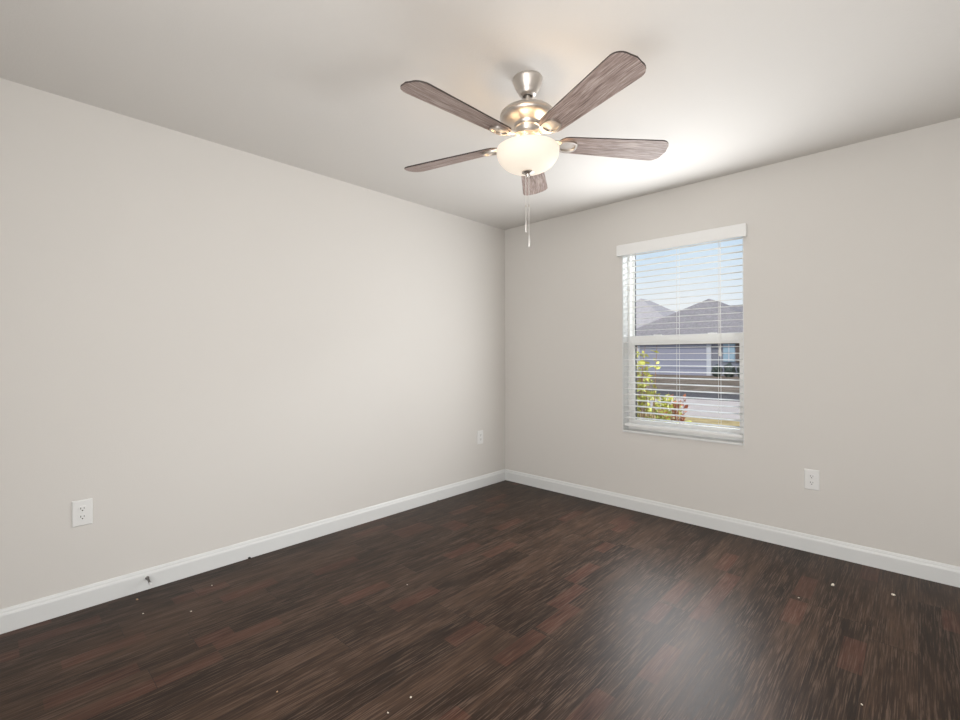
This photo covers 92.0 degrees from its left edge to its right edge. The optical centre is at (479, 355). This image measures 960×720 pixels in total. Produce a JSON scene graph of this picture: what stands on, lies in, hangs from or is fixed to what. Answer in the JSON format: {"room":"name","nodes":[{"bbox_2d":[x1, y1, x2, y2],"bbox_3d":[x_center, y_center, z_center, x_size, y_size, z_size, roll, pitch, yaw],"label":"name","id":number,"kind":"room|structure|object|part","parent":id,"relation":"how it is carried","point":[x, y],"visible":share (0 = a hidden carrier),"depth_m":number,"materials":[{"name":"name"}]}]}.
{"room":"empty bedroom","nodes":[
{"label":"empty bedroom","id":0,"kind":"room"},
{"bbox_2d":[0,78,504,608],"bbox_3d":[-1.268,0.054,3.072,0.200,2.560,4.600,0,0,43],"label":"wall","id":1,"kind":"structure","parent":0,"point":[210,345],"depth_m":2.62,"materials":[{"name":"white paint"}]},
{"bbox_2d":[72,498,92,527],"bbox_3d":[-1.915,0.756,2.232,0.007,0.124,0.077,0,0,43],"label":"wall outlet","id":2,"kind":"object","parent":1,"relation":"attached to","point":[82,510],"visible":1,"depth_m":2.23,"materials":[{"name":"white plastic"}]},
{"bbox_2d":[78,514,86,519],"bbox_3d":[-1.914,0.775,2.231,0.003,0.027,0.033,0,0,43],"label":"receptacle","id":3,"kind":"object","parent":2,"relation":"attached to","point":[80,516],"depth_m":2.23,"materials":[{"name":"white plastic"}]},
{"bbox_2d":[78,506,86,511],"bbox_3d":[-1.914,0.737,2.231,0.003,0.027,0.033,0,0,43],"label":"receptacle","id":4,"kind":"object","parent":2,"relation":"attached to","point":[80,508],"depth_m":2.23,"materials":[{"name":"white plastic"}]},
{"bbox_2d":[145,576,151,585],"bbox_3d":[-1.704,1.158,2.385,0.075,0.026,0.018,0,0,43],"label":"door stop","id":5,"kind":"object","parent":1,"relation":"attached to","point":[146,577],"visible":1,"depth_m":2.38,"materials":[{"name":"silver metal"}]},
{"bbox_2d":[0,469,505,633],"bbox_3d":[-1.187,1.162,2.999,0.014,0.104,4.200,0,0,43],"label":"baseboard","id":6,"kind":"structure","parent":1,"relation":"attached to","point":[32,612],"depth_m":2.61,"materials":[{"name":"white"}]},
{"bbox_2d":[477,430,482,443],"bbox_3d":[0.005,0.749,4.269,0.007,0.124,0.077,0,0,43],"label":"wall outlet","id":7,"kind":"object","parent":1,"relation":"attached to","point":[479,433],"visible":1,"depth_m":4.26,"materials":[{"name":"white plastic"}]},
{"bbox_2d":[0,480,959,719],"bbox_3d":[0.118,1.269,1.769,3.600,0.120,4.200,0,0,43],"label":"floor","id":8,"kind":"structure","parent":0,"point":[519,601],"depth_m":2.01,"materials":[{"name":"brown wood"}]},
{"bbox_2d":[0,0,959,229],"bbox_3d":[0.110,-1.306,1.769,4.000,0.150,4.600,0,0,43],"label":"ceiling","id":9,"kind":"structure","parent":0,"point":[730,86],"depth_m":2.04,"materials":[{"name":"white paint"}]},
{"bbox_2d":[400,51,668,246],"bbox_3d":[0.176,-0.857,2.033,1.255,0.747,1.220,0,0,43],"label":"ceiling fan","id":10,"kind":"object","parent":9,"relation":"hanging from","point":[528,154],"visible":1,"depth_m":1.96,"materials":[{"name":"brown wood"}]},
{"bbox_3d":[-0.137,-0.948,2.247,0.521,0.006,0.142,0,12,28],"label":"blade","id":11,"kind":"part","parent":10,"relation":"part of","materials":[{"name":"brown wood"}]},
{"bbox_3d":[-0.072,-0.948,1.786,0.521,0.006,0.142,0,12,-44],"label":"blade","id":12,"kind":"part","parent":10,"relation":"part of","materials":[{"name":"brown wood"}]},
{"bbox_3d":[0.091,-0.960,2.123,0.180,0.048,0.072,0,12,28],"label":"blade arm","id":13,"kind":"part","parent":10,"relation":"part of","materials":[{"name":"silver metal"}]},
{"bbox_3d":[0.116,-0.960,1.965,0.180,0.048,0.072,0,12,-44],"label":"blade arm","id":14,"kind":"part","parent":10,"relation":"part of","materials":[{"name":"silver metal"}]},
{"bbox_3d":[0.213,-0.869,2.061,0.278,0.100,0.278,0,0,43],"label":"lamp shade","id":15,"kind":"part","parent":10,"relation":"part of","materials":[{"name":"white glass"}]},
{"bbox_3d":[0.281,-0.949,2.451,0.142,0.006,0.521,-12,-2,10],"label":"blade","id":16,"kind":"part","parent":10,"relation":"part of","materials":[{"name":"brown wood"}]},
{"bbox_3d":[0.274,-0.961,1.940,0.072,0.048,0.180,13,-6,-25],"label":"blade arm","id":17,"kind":"part","parent":10,"relation":"part of","materials":[{"name":"silver metal"}]},
{"bbox_3d":[0.347,-0.961,2.083,0.180,0.048,0.072,0,-12,-8],"label":"blade arm","id":18,"kind":"part","parent":10,"relation":"part of","materials":[{"name":"silver metal"}]},
{"bbox_3d":[0.386,-0.950,1.706,0.142,0.006,0.521,13,-6,-25],"label":"blade","id":19,"kind":"part","parent":10,"relation":"part of","materials":[{"name":"brown wood"}]},
{"bbox_3d":[0.604,-0.950,2.117,0.521,0.006,0.142,0,-12,-8],"label":"blade","id":20,"kind":"part","parent":10,"relation":"part of","materials":[{"name":"brown wood"}]},
{"bbox_2d":[505,118,959,566],"bbox_3d":[1.623,0.044,3.370,3.600,2.560,0.200,0,0,43],"label":"wall","id":21,"kind":"structure","parent":0,"point":[852,252],"depth_m":2.89,"materials":[{"name":"white paint"}]},
{"bbox_2d":[622,236,743,445],"bbox_3d":[1.510,-0.139,3.461,0.868,1.481,0.202,0,0,43],"label":"window","id":22,"kind":"structure","parent":21,"relation":"in","point":[626,330],"depth_m":3.67,"materials":[{"name":"white plastic"}]},
{"bbox_2d":[616,223,746,437],"bbox_3d":[1.457,-0.162,3.409,0.920,1.433,0.102,0,0,43],"label":"window blind","id":23,"kind":"object","parent":22,"relation":"attached to","point":[738,230],"visible":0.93,"depth_m":3.37,"materials":[{"name":"white plastic"}]},
{"bbox_3d":[1.178,-0.146,3.703,0.002,1.383,0.057,0,0,43],"label":"ladder cord","id":24,"kind":"part","parent":23,"relation":"part of","materials":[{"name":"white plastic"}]},
{"bbox_3d":[1.467,-0.147,3.430,0.002,1.383,0.057,0,0,43],"label":"ladder cord","id":25,"kind":"part","parent":23,"relation":"part of","materials":[{"name":"white fabric"}]},
{"bbox_3d":[1.477,0.544,3.423,0.844,0.022,0.050,0,0,43],"label":"rail","id":26,"kind":"part","parent":23,"relation":"part of","materials":[{"name":"white plastic"}]},
{"bbox_3d":[1.673,-0.147,3.235,0.002,1.383,0.057,0,0,43],"label":"ladder cord","id":27,"kind":"part","parent":23,"relation":"part of","materials":[{"name":"white fabric"}]},
{"bbox_3d":[1.657,-0.440,3.203,0.010,0.798,0.003,0,0,43],"label":"lift cord","id":28,"kind":"part","parent":23,"relation":"part of","materials":[{"name":"white fabric"}]},
{"bbox_3d":[1.480,0.594,3.426,0.856,0.016,0.107,0,0,43],"label":"sill","id":29,"kind":"part","parent":22,"relation":"part of","materials":[{"name":"white"}]},
{"bbox_3d":[1.533,0.196,3.483,0.824,0.711,0.040,0,0,43],"label":"sash","id":30,"kind":"part","parent":22,"relation":"part of","materials":[{"name":"white plastic"}]},
{"bbox_3d":[1.560,-0.488,3.514,0.824,0.759,0.030,0,0,43],"label":"sash","id":31,"kind":"part","parent":22,"relation":"part of","materials":[{"name":"white plastic"}]},
{"bbox_2d":[506,469,959,587],"bbox_3d":[1.559,1.153,3.287,3.586,0.104,0.014,0,0,43],"label":"baseboard","id":32,"kind":"structure","parent":21,"relation":"attached to","point":[943,573],"depth_m":3.00,"materials":[{"name":"white"}]},
{"bbox_2d":[804,468,819,490],"bbox_3d":[2.034,0.759,2.841,0.077,0.124,0.007,0,0,43],"label":"wall outlet","id":33,"kind":"object","parent":21,"relation":"attached to","point":[811,477],"visible":1,"depth_m":2.84,"materials":[{"name":"white plastic"}]},
{"label":"outside","id":34,"kind":"structure","parent":0,"visible":0},
{"bbox_2d":[637,374,739,392],"bbox_3d":[11.731,1.631,53.150,90.000,0.300,53.500,0,0,43],"label":"lawn","id":35,"kind":"structure","parent":34,"point":[658,380],"depth_m":24.95,"materials":[{"name":"green plant"}]},
{"bbox_2d":[636,299,742,375],"bbox_3d":[19.210,-1.960,43.614,19.408,7.012,18.100,0,0,43],"label":"house","id":36,"kind":"structure","parent":35,"relation":"on","point":[648,329],"depth_m":36.01,"materials":[{"name":"grey"}]},
{"bbox_3d":[14.942,0.285,36.059,5.140,2.350,0.160,0,0,43],"label":"garage door","id":37,"kind":"part","parent":36,"relation":"part of","materials":[{"name":"grey"}]},
{"bbox_3d":[14.879,0.186,36.076,5.878,2.550,0.220,0,0,43],"label":"door trim","id":38,"kind":"part","parent":36,"relation":"part of","materials":[{"name":"grey"}]},
{"bbox_2d":[736,344,738,361],"bbox_3d":[18.318,-0.301,32.846,0.268,1.500,0.200,0,0,43],"label":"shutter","id":39,"kind":"object","parent":36,"relation":"hanging from","point":[737,348],"depth_m":32.79,"materials":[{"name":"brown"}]},
{"bbox_2d":[711,364,722,376],"bbox_3d":[16.704,1.077,32.675,0.695,1.035,1.075,0,0,43],"label":"shrub","id":40,"kind":"object","parent":35,"relation":"on","point":[714,369],"visible":0.68,"depth_m":32.43,"materials":[{"name":"green plant"}]},
{"bbox_2d":[724,363,735,376],"bbox_3d":[17.312,1.049,32.126,0.728,1.165,1.116,0,0,43],"label":"shrub","id":41,"kind":"object","parent":35,"relation":"on","point":[726,369],"visible":0.75,"depth_m":31.85,"materials":[{"name":"green plant"}]},
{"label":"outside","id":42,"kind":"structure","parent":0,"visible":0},
{"bbox_2d":[638,413,739,428],"bbox_3d":[-2.535,1.668,13.239,44.000,0.300,8.350,0,0,43],"label":"lawn","id":43,"kind":"structure","parent":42,"point":[697,420],"depth_m":10.54,"materials":[{"name":"plant"}]},
{"bbox_2d":[637,348,660,420],"bbox_3d":[1.812,0.685,5.115,0.337,1.679,0.279,0,0,11],"label":"shrub","id":44,"kind":"object","parent":43,"relation":"on","point":[641,362],"visible":0.5,"depth_m":5.12,"materials":[{"name":"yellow plant"}]},
{"bbox_2d":[642,390,682,422],"bbox_3d":[2.143,0.951,5.409,0.466,1.148,0.423,0,0,-20],"label":"leafy shrub","id":45,"kind":"object","parent":43,"relation":"on","point":[664,405],"visible":0.16,"depth_m":5.37,"materials":[{"name":"yellow plant"}]},
{"bbox_2d":[658,394,687,423],"bbox_3d":[2.098,0.963,4.990,0.344,1.123,0.262,0,0,43],"label":"shrub","id":46,"kind":"object","parent":43,"relation":"on","point":[676,412],"visible":0.07,"depth_m":4.98,"materials":[{"name":"red plant"}]},
{"bbox_2d":[659,409,697,424],"bbox_3d":[1.925,1.021,4.520,0.321,1.008,0.302,0,0,-21],"label":"shrub","id":47,"kind":"object","parent":43,"relation":"on","point":[664,410],"visible":0.02,"depth_m":4.59,"materials":[{"name":"yellow plant"}]},
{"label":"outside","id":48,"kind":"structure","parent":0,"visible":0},
{"bbox_2d":[637,390,739,401],"bbox_3d":[-0.840,1.673,25.970,59.000,0.300,3.300,0,0,43],"label":"road shoulder","id":49,"kind":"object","parent":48,"point":[675,393],"depth_m":17.86,"materials":[{"name":"concrete"}]},
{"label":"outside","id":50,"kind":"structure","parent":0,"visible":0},
{"bbox_2d":[637,397,739,419],"bbox_3d":[-1.731,1.665,21.381,54.000,0.300,4.600,0,0,43],"label":"street","id":51,"kind":"structure","parent":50,"point":[696,401],"depth_m":13.14,"materials":[{"name":"grey asphalt"}]}
]}

